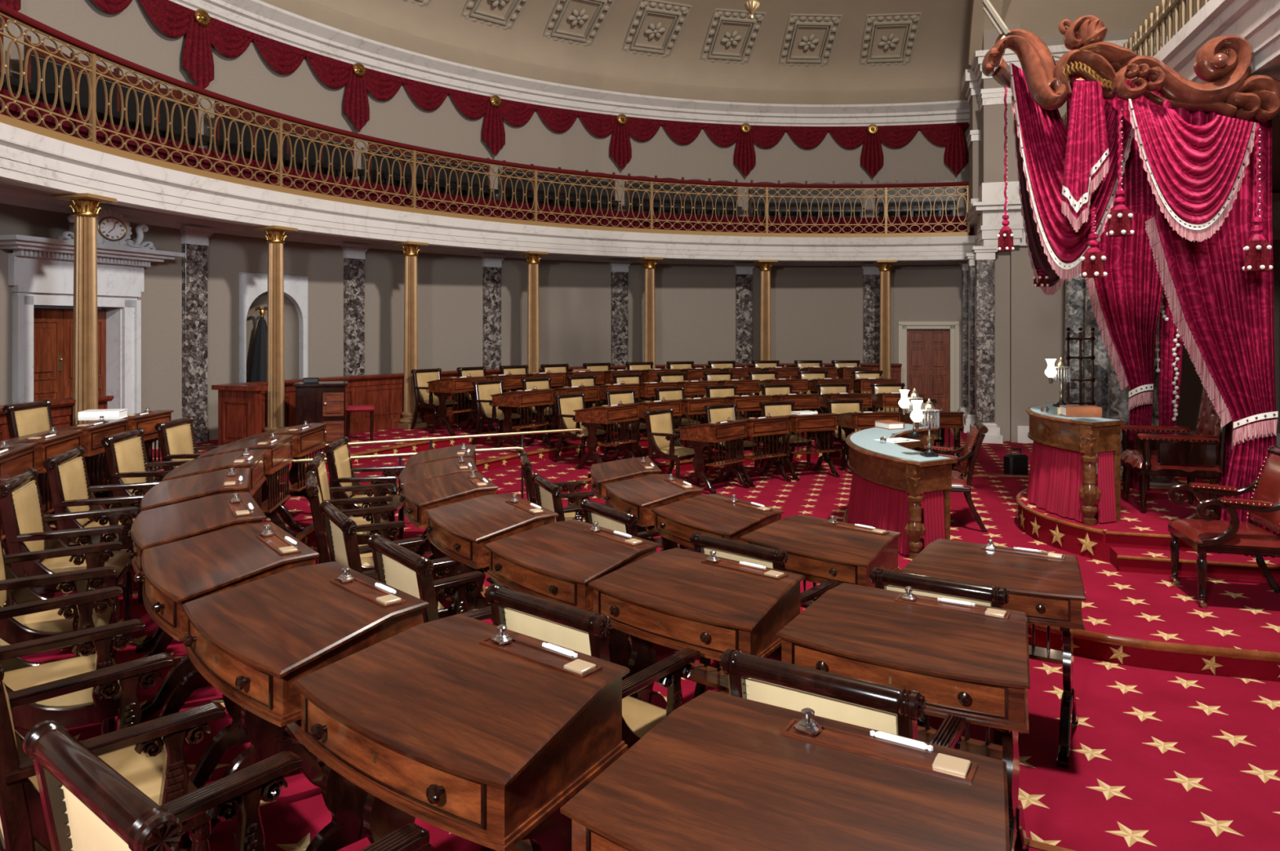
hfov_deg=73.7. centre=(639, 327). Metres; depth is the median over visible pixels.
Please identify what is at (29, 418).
armchair
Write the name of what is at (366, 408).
cushion
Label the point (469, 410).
shelf
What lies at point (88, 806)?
armchair
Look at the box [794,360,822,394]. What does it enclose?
armchair
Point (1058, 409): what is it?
shaker
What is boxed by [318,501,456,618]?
armchair
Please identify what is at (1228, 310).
curtain
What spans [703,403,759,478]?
armchair
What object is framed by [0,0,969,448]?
wall
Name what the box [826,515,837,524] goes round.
inkwell
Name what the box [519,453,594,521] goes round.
armchair
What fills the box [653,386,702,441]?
armchair
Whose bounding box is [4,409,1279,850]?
floor
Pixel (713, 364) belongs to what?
armchair
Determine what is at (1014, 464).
satchel
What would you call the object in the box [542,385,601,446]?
writing desk
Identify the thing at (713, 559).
bottle
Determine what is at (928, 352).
door
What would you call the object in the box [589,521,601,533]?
inkwell
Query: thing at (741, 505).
tray
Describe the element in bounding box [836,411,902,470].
writing desk
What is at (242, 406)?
partition wall
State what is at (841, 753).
tray
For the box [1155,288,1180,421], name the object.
cord
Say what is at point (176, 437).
armchair
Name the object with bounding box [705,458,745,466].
shelf
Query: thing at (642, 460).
inkwell
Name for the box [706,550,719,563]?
inkwell
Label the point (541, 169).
gallery railing
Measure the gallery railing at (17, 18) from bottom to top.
1.100 m
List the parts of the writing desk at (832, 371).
lid, moulding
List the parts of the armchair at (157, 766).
crest rail, rail, backrest, arm, seat, arm, leg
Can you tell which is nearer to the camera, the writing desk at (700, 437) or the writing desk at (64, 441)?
the writing desk at (64, 441)
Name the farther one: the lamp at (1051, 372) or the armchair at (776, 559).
the lamp at (1051, 372)
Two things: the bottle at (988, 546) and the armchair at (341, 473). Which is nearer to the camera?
the bottle at (988, 546)
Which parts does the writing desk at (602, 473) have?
drawer, moulding, lid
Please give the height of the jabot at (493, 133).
1.180 m
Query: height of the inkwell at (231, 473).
0.050 m
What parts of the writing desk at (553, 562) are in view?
knob, drawer, moulding, knob, lid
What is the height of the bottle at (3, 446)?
0.025 m
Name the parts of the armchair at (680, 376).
crest rail, backrest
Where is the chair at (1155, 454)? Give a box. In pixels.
[1120,368,1226,513]
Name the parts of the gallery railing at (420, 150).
post, handrail, rail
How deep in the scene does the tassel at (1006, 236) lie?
8.23 m
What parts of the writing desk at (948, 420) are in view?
lid, moulding, moulding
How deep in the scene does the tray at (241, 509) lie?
4.23 m
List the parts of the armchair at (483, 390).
arm, crest rail, backrest, leg, seat, seat rail, leg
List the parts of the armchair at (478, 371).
crest rail, backrest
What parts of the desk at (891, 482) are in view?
leg, leg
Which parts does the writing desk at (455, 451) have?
lid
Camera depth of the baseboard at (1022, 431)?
15.13 m
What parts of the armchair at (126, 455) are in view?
crest rail, backrest, nail trim, arm, arm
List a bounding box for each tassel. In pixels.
[996,86,1014,252]
[1032,252,1048,287]
[1079,206,1107,278]
[1106,99,1134,236]
[1242,122,1272,271]
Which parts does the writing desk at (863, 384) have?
moulding, lid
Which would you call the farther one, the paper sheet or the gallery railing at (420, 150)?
the gallery railing at (420, 150)
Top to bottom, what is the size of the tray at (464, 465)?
0.008 m
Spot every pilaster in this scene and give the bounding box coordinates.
[177,225,214,443]
[340,243,369,376]
[480,253,505,369]
[608,259,631,365]
[733,262,755,364]
[860,263,879,363]
[957,260,968,422]
[962,253,974,433]
[967,245,1002,444]
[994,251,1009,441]
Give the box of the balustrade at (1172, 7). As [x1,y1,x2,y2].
[1062,0,1208,128]
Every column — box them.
[53,193,116,425]
[253,225,297,431]
[392,241,428,429]
[518,251,548,417]
[636,257,662,401]
[753,259,777,360]
[873,260,897,378]
[1064,262,1085,405]
[1084,281,1108,474]
[1108,348,1129,479]
[1149,312,1178,488]
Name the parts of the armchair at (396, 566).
crest rail, arm, arm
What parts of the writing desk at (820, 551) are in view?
drawer, lid, knob, moulding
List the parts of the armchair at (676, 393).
crest rail, backrest, seat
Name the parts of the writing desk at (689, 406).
moulding, lid, moulding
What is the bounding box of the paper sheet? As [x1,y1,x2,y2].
[874,437,918,443]
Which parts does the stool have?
leg, leg, leg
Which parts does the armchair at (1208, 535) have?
leg, leg, arm, seat rail, seat, arm, backrest, crest rail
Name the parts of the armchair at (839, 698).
crest rail, arm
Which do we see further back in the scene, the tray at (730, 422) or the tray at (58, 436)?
the tray at (730, 422)
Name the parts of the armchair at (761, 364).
crest rail, backrest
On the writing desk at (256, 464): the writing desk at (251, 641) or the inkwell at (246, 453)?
the inkwell at (246, 453)
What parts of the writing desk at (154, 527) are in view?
knob, drawer, moulding, lid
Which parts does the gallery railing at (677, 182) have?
post, handrail, rail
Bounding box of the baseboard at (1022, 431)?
[1017,426,1279,450]
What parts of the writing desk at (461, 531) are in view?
knob, drawer, knob, moulding, lid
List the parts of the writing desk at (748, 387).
lid, moulding, moulding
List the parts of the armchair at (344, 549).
crest rail, arm, arm, seat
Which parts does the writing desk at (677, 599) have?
knob, drawer, moulding, lid, knob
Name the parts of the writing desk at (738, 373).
moulding, lid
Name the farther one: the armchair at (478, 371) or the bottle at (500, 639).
the armchair at (478, 371)
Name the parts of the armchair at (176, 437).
crest rail, backrest, arm, arm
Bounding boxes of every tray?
[25,432,62,440]
[74,421,108,427]
[127,412,154,417]
[222,473,239,486]
[226,499,252,517]
[231,453,253,463]
[255,437,279,445]
[255,532,301,555]
[286,425,311,431]
[329,577,406,608]
[455,448,468,455]
[456,461,469,469]
[466,476,488,487]
[479,635,602,679]
[505,500,546,514]
[582,528,645,546]
[638,461,653,469]
[663,479,694,488]
[701,560,788,580]
[708,421,733,424]
[724,499,773,511]
[747,417,773,419]
[781,718,977,783]
[822,521,889,535]
[854,411,882,413]
[894,594,1010,620]
[980,545,1065,560]
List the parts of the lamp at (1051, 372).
lamp shade, stem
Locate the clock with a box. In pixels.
[56,209,155,249]
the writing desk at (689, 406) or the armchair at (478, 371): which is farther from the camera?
the armchair at (478, 371)
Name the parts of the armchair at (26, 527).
crest rail, nail trim, backrest, arm, seat, seat rail, arm, leg, leg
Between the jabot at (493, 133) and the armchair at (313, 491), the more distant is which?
the jabot at (493, 133)
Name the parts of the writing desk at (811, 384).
lid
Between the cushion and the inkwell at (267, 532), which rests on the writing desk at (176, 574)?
the inkwell at (267, 532)
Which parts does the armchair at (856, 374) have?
crest rail, backrest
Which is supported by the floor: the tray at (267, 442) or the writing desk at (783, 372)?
the writing desk at (783, 372)
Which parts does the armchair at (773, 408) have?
crest rail, backrest, seat rail, seat, leg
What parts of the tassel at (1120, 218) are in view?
cord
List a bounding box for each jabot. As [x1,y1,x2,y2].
[0,0,21,23]
[182,8,213,88]
[343,62,369,132]
[481,95,505,155]
[609,114,631,169]
[733,123,755,176]
[860,124,883,177]
[943,124,968,174]
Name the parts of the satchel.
handle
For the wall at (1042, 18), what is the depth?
14.68 m
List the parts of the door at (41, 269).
handle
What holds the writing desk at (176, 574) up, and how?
on the floor
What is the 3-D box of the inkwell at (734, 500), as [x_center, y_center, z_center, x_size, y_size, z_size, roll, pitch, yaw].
[0.638,1.159,5.793,0.046,0.050,0.053,0,0,-33]
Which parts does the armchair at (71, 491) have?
crest rail, backrest, nail trim, seat rail, arm, seat, arm, leg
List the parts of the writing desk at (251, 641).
knob, drawer, knob, moulding, lid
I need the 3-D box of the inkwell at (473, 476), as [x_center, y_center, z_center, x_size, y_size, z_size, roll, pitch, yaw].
[-1.157,1.018,5.913,0.046,0.050,0.053,0,0,-20]
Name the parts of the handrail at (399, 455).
post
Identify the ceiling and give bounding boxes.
[308,0,969,90]
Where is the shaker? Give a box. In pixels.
[1057,408,1060,414]
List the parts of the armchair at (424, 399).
arm, crest rail, backrest, leg, seat, seat rail, leg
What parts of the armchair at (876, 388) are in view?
crest rail, backrest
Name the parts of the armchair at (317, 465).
crest rail, backrest, arm, arm, seat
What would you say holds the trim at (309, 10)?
attached to the wall at (816, 312)
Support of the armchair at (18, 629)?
on the floor
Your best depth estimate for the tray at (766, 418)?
11.10 m
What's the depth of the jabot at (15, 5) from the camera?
9.38 m
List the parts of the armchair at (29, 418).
crest rail, backrest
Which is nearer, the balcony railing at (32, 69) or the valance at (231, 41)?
the balcony railing at (32, 69)
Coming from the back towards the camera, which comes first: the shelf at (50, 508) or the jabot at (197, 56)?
the jabot at (197, 56)
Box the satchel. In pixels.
[1004,448,1028,475]
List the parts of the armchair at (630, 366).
crest rail, backrest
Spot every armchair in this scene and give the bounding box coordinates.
[0,467,138,653]
[0,533,121,723]
[0,586,144,737]
[0,653,226,850]
[2,400,86,466]
[22,720,430,850]
[42,446,160,604]
[101,428,190,549]
[154,416,221,471]
[305,471,405,571]
[306,452,394,564]
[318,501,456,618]
[323,436,404,541]
[367,533,492,623]
[410,368,460,429]
[456,366,485,424]
[471,379,524,444]
[480,583,700,850]
[498,364,528,418]
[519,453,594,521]
[520,377,567,440]
[530,473,605,522]
[540,364,568,373]
[553,392,608,462]
[566,375,596,407]
[580,498,694,678]
[582,362,612,384]
[604,389,646,458]
[612,373,653,402]
[625,361,653,382]
[643,408,700,484]
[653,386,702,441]
[656,372,696,420]
[666,361,693,398]
[689,532,839,698]
[702,371,742,421]
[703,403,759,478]
[704,385,750,440]
[707,360,742,394]
[718,648,966,750]
[747,370,777,417]
[751,360,779,368]
[759,400,810,471]
[760,383,804,441]
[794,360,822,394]
[796,370,827,410]
[815,382,849,439]
[825,399,863,462]
[831,360,859,368]
[851,370,883,393]
[868,567,1009,746]
[870,382,905,412]
[897,399,943,454]
[911,420,987,532]
[1167,445,1279,608]
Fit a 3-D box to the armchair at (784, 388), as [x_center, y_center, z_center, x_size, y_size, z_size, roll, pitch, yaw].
[2.370,1.433,14.140,0.584,0.968,0.612,0,0,-17]
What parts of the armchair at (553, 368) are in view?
crest rail, backrest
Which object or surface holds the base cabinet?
on the floor
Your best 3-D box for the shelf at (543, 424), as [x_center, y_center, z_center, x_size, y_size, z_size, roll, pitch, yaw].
[-1.552,1.418,12.325,0.150,0.022,0.640,0,0,38]
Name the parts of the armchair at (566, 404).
arm, crest rail, backrest, leg, seat, seat rail, leg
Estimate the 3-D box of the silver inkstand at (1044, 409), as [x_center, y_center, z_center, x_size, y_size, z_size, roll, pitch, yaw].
[3.759,0.734,7.927,0.072,0.101,0.072,0,0,0]
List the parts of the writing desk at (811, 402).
lid, moulding, moulding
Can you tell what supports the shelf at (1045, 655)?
attached to the writing desk at (1047, 587)
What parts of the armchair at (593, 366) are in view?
crest rail, backrest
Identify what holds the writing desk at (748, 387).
on the floor
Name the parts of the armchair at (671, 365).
crest rail, backrest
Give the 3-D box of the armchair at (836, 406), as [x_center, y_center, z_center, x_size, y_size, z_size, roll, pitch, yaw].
[3.141,1.573,12.707,0.584,0.968,0.612,0,0,-10]
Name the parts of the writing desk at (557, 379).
lid, moulding, moulding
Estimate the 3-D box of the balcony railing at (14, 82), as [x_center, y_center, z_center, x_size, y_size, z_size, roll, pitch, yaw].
[-6.602,-2.660,7.787,0.504,1.060,2.456,0,0,0]
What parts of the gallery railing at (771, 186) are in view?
post, handrail, rail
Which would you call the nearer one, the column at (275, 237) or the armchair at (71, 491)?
the armchair at (71, 491)
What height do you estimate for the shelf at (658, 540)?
0.022 m
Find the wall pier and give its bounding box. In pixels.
[969,0,1020,199]
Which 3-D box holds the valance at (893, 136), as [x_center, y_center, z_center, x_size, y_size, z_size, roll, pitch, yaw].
[6.127,-4.200,18.703,2.086,0.500,0.144,0,0,11]
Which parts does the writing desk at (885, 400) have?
moulding, lid, moulding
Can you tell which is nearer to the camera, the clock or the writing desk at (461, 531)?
the writing desk at (461, 531)
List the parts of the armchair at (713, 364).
crest rail, backrest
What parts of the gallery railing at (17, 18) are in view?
rail, handrail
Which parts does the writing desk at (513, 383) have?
lid, moulding, moulding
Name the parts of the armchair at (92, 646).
arm, seat, seat rail, arm, leg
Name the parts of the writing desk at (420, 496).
knob, knob, drawer, moulding, lid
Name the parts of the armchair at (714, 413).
crest rail, backrest, seat, seat rail, leg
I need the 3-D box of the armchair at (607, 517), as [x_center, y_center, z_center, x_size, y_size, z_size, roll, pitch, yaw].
[0.003,1.573,5.321,0.612,0.968,0.584,0,0,-33]
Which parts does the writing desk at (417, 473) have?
knob, drawer, lid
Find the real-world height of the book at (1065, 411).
0.085 m
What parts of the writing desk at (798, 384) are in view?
lid, moulding, moulding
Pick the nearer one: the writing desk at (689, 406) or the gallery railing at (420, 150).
the writing desk at (689, 406)
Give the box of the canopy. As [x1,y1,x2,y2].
[982,0,1279,295]
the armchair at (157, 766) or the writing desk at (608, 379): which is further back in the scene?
the writing desk at (608, 379)
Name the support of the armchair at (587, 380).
on the floor
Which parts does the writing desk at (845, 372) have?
lid, moulding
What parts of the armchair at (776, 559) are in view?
crest rail, arm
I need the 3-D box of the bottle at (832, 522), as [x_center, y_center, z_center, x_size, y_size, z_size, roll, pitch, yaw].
[1.159,1.171,5.141,0.053,0.025,0.046,0,0,41]
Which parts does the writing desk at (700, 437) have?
lid, moulding, moulding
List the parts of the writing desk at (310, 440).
lid, moulding, moulding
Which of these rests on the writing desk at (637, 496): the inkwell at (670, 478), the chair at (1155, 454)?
the inkwell at (670, 478)
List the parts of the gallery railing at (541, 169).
post, handrail, rail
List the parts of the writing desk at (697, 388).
moulding, lid, moulding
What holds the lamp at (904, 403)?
on the desk at (891, 482)
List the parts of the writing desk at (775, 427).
lid, moulding, moulding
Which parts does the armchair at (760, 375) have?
crest rail, backrest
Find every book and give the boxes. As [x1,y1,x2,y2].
[77,408,128,420]
[573,368,588,371]
[791,410,817,415]
[875,420,904,429]
[1058,404,1102,417]
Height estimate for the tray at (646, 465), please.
0.008 m
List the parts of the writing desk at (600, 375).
lid, moulding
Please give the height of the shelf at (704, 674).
0.022 m
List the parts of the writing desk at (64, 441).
moulding, lid, moulding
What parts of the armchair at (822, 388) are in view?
crest rail, backrest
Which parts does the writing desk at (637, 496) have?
knob, drawer, knob, moulding, lid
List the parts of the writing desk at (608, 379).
lid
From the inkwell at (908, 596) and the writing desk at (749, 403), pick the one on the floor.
the writing desk at (749, 403)
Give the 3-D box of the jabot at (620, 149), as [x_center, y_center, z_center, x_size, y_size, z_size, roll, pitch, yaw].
[-0.374,-3.880,17.851,0.500,1.180,0.159,0,0,-24]
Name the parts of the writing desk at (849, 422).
moulding, lid, moulding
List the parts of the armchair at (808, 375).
crest rail, backrest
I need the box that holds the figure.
[248,306,267,382]
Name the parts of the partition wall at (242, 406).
cap rail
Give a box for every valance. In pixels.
[92,0,195,37]
[208,16,353,88]
[364,67,490,119]
[500,98,617,137]
[626,116,741,146]
[750,124,867,148]
[876,122,969,147]
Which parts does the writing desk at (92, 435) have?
lid, moulding, moulding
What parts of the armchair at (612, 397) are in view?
crest rail, backrest, seat rail, seat, leg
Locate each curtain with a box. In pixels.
[1084,208,1165,490]
[1145,100,1278,536]
[1158,265,1183,433]
[1218,411,1232,490]
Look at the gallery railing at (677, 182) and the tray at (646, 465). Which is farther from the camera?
the gallery railing at (677, 182)
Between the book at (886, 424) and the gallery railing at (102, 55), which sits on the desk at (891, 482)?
the book at (886, 424)
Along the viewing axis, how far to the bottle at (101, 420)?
6.86 m
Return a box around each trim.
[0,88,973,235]
[0,122,976,261]
[0,187,959,266]
[168,0,969,126]
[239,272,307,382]
[259,0,968,104]
[961,48,1022,215]
[964,200,1023,246]
[968,0,1011,65]
[1017,35,1279,246]
[1133,0,1279,83]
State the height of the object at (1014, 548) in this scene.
0.014 m
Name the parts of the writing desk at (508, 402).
moulding, lid, moulding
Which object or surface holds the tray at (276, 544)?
on the writing desk at (176, 574)
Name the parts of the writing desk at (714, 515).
knob, moulding, drawer, lid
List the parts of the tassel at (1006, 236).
cord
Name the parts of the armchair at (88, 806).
nail trim, crest rail, arm, arm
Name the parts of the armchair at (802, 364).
crest rail, backrest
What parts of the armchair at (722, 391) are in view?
crest rail, backrest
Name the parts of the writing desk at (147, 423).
lid, moulding, moulding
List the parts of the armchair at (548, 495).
crest rail, arm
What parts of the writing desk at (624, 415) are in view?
lid, moulding, moulding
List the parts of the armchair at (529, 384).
crest rail, backrest, seat rail, seat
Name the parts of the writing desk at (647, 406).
lid, moulding, moulding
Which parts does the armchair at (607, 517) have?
crest rail, arm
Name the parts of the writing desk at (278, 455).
lid, moulding, moulding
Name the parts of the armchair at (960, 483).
arm, seat rail, seat, arm, backrest, crest rail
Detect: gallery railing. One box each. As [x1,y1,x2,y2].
[0,3,97,150]
[88,47,283,192]
[277,113,416,213]
[411,145,537,225]
[533,165,652,233]
[649,177,767,236]
[764,183,886,237]
[884,182,969,236]
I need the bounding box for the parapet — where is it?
[0,395,113,441]
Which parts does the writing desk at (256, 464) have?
lid, moulding, moulding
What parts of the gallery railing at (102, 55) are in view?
post, handrail, rail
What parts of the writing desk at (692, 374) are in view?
moulding, lid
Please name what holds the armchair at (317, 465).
on the floor
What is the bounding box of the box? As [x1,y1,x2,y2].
[302,377,319,383]
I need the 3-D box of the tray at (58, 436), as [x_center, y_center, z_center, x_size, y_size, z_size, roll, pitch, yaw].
[-4.171,0.763,5.976,0.078,0.008,0.370,0,0,-13]
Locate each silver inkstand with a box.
[880,436,886,443]
[1040,401,1048,412]
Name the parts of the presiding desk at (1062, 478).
leg, leg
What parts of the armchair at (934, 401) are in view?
crest rail, seat, seat rail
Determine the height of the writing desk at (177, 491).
0.878 m
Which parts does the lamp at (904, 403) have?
lamp shade, stem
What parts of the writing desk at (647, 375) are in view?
lid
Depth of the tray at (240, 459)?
5.85 m
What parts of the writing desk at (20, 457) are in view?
moulding, lid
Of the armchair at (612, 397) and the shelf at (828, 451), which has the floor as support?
the armchair at (612, 397)
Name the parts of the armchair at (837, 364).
crest rail, backrest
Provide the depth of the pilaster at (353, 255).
14.45 m
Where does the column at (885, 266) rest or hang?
on the floor
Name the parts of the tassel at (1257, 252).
cord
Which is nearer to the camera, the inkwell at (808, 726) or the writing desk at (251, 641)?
the inkwell at (808, 726)
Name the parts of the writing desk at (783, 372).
lid, moulding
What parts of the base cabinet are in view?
door, door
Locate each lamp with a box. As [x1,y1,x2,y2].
[898,387,923,438]
[910,398,939,457]
[1044,357,1071,407]
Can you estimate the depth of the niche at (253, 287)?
13.56 m
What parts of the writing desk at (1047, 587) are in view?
lid, drawer, knob, moulding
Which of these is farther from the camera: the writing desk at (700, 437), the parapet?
the writing desk at (700, 437)
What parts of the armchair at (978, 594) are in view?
crest rail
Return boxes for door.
[0,234,185,414]
[897,321,959,411]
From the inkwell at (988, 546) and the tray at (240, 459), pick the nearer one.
the inkwell at (988, 546)
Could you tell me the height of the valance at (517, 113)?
0.500 m
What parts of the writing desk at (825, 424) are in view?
lid, moulding, moulding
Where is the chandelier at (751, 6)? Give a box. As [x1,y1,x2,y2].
[744,0,759,18]
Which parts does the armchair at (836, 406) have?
seat, leg, crest rail, backrest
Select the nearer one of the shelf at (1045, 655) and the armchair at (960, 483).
the shelf at (1045, 655)
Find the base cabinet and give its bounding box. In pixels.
[293,381,347,449]
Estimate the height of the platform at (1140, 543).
0.255 m
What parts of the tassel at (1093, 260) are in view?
cord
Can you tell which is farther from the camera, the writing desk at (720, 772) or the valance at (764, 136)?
the valance at (764, 136)
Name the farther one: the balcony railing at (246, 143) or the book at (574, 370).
the book at (574, 370)
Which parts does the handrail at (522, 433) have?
post, post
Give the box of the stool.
[345,404,374,442]
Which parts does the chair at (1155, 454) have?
leg, leg, arm, seat rail, seat, arm, leg, backrest, frame, leg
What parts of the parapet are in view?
cap rail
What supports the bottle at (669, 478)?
on the inkwell at (670, 478)
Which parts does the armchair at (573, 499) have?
crest rail, arm, arm, seat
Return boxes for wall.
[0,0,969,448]
[211,363,902,445]
[1004,0,1204,36]
[1009,24,1279,442]
[1271,114,1279,433]
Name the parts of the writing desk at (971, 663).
knob, drawer, lid, knob, moulding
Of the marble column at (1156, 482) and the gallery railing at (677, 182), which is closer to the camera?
the marble column at (1156, 482)
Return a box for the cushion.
[345,404,374,412]
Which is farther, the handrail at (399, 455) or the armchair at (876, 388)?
the armchair at (876, 388)
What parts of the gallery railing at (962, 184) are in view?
handrail, rail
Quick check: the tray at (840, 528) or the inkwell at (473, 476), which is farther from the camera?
the inkwell at (473, 476)
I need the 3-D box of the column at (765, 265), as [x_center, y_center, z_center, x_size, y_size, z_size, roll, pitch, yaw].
[2.584,0.126,17.568,0.400,3.009,0.400,0,0,-9]
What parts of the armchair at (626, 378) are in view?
crest rail, backrest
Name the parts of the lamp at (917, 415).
lamp shade, stem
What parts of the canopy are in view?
hanging rod, cornice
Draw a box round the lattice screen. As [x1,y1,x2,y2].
[1065,327,1095,405]
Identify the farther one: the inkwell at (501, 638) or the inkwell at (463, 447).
the inkwell at (463, 447)
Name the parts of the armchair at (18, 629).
backrest, seat, arm, seat rail, arm, leg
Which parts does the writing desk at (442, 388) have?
moulding, lid, moulding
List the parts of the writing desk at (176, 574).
knob, knob, drawer, moulding, lid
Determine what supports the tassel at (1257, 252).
hanging from the canopy
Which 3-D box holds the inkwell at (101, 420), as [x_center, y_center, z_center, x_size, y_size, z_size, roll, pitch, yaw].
[-4.340,0.739,6.880,0.046,0.050,0.053,0,0,-11]
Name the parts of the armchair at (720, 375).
crest rail, backrest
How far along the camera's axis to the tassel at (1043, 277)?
8.65 m
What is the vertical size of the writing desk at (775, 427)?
0.878 m
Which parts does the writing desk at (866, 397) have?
moulding, lid, moulding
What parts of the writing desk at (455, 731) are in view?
knob, drawer, knob, moulding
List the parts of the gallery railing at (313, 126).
post, handrail, rail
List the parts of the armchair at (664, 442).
crest rail, backrest, arm, seat rail, seat, leg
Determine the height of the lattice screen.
2.054 m
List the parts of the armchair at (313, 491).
crest rail, backrest, arm, seat, arm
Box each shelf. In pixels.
[0,524,5,540]
[43,502,54,515]
[89,480,108,493]
[149,466,164,471]
[261,494,290,513]
[286,479,306,492]
[447,408,476,413]
[508,839,533,850]
[512,422,551,428]
[598,440,636,447]
[653,537,679,548]
[684,662,729,693]
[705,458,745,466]
[744,453,786,460]
[791,448,835,454]
[800,600,813,608]
[917,725,1002,760]
[1028,645,1063,665]
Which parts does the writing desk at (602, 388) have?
lid, moulding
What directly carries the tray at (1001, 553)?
on the writing desk at (1047, 587)
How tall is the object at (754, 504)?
0.014 m
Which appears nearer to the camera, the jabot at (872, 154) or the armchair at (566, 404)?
the armchair at (566, 404)
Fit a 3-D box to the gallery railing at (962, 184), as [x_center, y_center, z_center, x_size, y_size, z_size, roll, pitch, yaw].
[5.858,-2.405,17.437,1.662,1.100,0.152,0,0,10]
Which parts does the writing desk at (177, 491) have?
lid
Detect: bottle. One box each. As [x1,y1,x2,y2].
[0,444,9,449]
[48,430,57,434]
[97,418,106,422]
[227,471,235,476]
[230,497,240,503]
[242,451,250,455]
[260,529,274,537]
[269,435,276,439]
[337,574,354,583]
[469,474,476,478]
[491,633,512,645]
[509,497,519,503]
[589,526,601,533]
[666,477,674,480]
[706,555,719,563]
[729,497,738,502]
[794,718,822,736]
[826,519,837,524]
[900,592,916,601]
[985,543,995,550]
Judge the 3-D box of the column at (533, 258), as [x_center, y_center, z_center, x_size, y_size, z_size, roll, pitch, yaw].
[-1.956,0.126,15.639,0.400,3.009,0.400,0,0,-37]
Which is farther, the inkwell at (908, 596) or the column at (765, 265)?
the column at (765, 265)
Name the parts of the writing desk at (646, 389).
moulding, lid, moulding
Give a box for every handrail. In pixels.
[293,446,526,537]
[325,428,584,498]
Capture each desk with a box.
[0,429,84,528]
[0,443,38,555]
[14,418,128,513]
[75,409,173,519]
[127,492,266,721]
[134,468,250,653]
[134,522,325,789]
[162,449,266,520]
[178,561,429,850]
[195,435,297,537]
[236,422,327,532]
[292,613,629,850]
[396,457,477,559]
[399,471,498,604]
[402,444,477,546]
[425,493,558,622]
[426,376,488,435]
[471,373,526,431]
[484,520,661,697]
[490,388,555,453]
[513,372,566,424]
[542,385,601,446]
[560,690,1009,850]
[563,371,604,386]
[573,403,639,469]
[587,457,662,530]
[587,547,804,710]
[596,383,639,435]
[601,369,642,405]
[604,474,704,551]
[621,400,684,460]
[635,382,678,437]
[641,368,681,400]
[650,493,784,662]
[675,396,724,459]
[676,380,718,423]
[678,419,749,493]
[680,368,721,416]
[715,395,773,450]
[717,379,759,417]
[720,367,761,395]
[722,415,791,487]
[739,515,902,608]
[759,378,808,409]
[760,367,800,411]
[766,393,821,449]
[772,413,839,481]
[775,582,1030,850]
[799,366,837,410]
[807,377,854,394]
[818,392,872,449]
[836,366,873,411]
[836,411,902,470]
[844,423,957,559]
[853,377,897,408]
[871,392,926,412]
[900,411,964,473]
[900,538,1085,769]
[1025,403,1125,525]
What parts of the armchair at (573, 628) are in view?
crest rail, seat, arm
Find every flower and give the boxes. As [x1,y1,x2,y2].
[489,0,510,7]
[567,8,589,26]
[644,22,665,39]
[720,31,742,47]
[798,34,819,50]
[878,33,899,50]
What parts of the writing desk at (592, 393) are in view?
lid, moulding, moulding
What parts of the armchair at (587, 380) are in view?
crest rail, backrest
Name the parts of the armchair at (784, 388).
crest rail, backrest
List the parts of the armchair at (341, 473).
crest rail, backrest, arm, seat, arm, seat rail, leg, leg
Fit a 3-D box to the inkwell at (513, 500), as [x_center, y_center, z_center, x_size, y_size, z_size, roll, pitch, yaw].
[-0.749,1.018,5.088,0.046,0.050,0.053,0,0,-35]
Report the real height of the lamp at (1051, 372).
0.491 m
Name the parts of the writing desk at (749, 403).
moulding, lid, moulding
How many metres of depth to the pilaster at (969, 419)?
16.68 m
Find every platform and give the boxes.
[843,474,1279,681]
[1016,485,1279,582]
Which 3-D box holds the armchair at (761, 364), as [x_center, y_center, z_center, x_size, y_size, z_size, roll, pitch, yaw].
[2.589,1.153,17.127,0.584,0.968,0.612,0,0,-9]
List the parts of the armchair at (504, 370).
crest rail, backrest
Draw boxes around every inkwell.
[0,440,9,449]
[48,426,57,434]
[97,416,106,422]
[143,407,151,413]
[227,467,235,476]
[230,493,240,503]
[242,448,250,455]
[260,524,274,537]
[269,433,276,439]
[302,421,309,426]
[337,567,354,583]
[458,456,465,462]
[461,443,466,449]
[469,471,476,478]
[491,624,512,645]
[509,493,519,503]
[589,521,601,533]
[640,457,646,462]
[666,474,674,480]
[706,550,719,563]
[729,494,738,502]
[794,707,822,736]
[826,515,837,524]
[900,586,916,601]
[985,539,995,550]

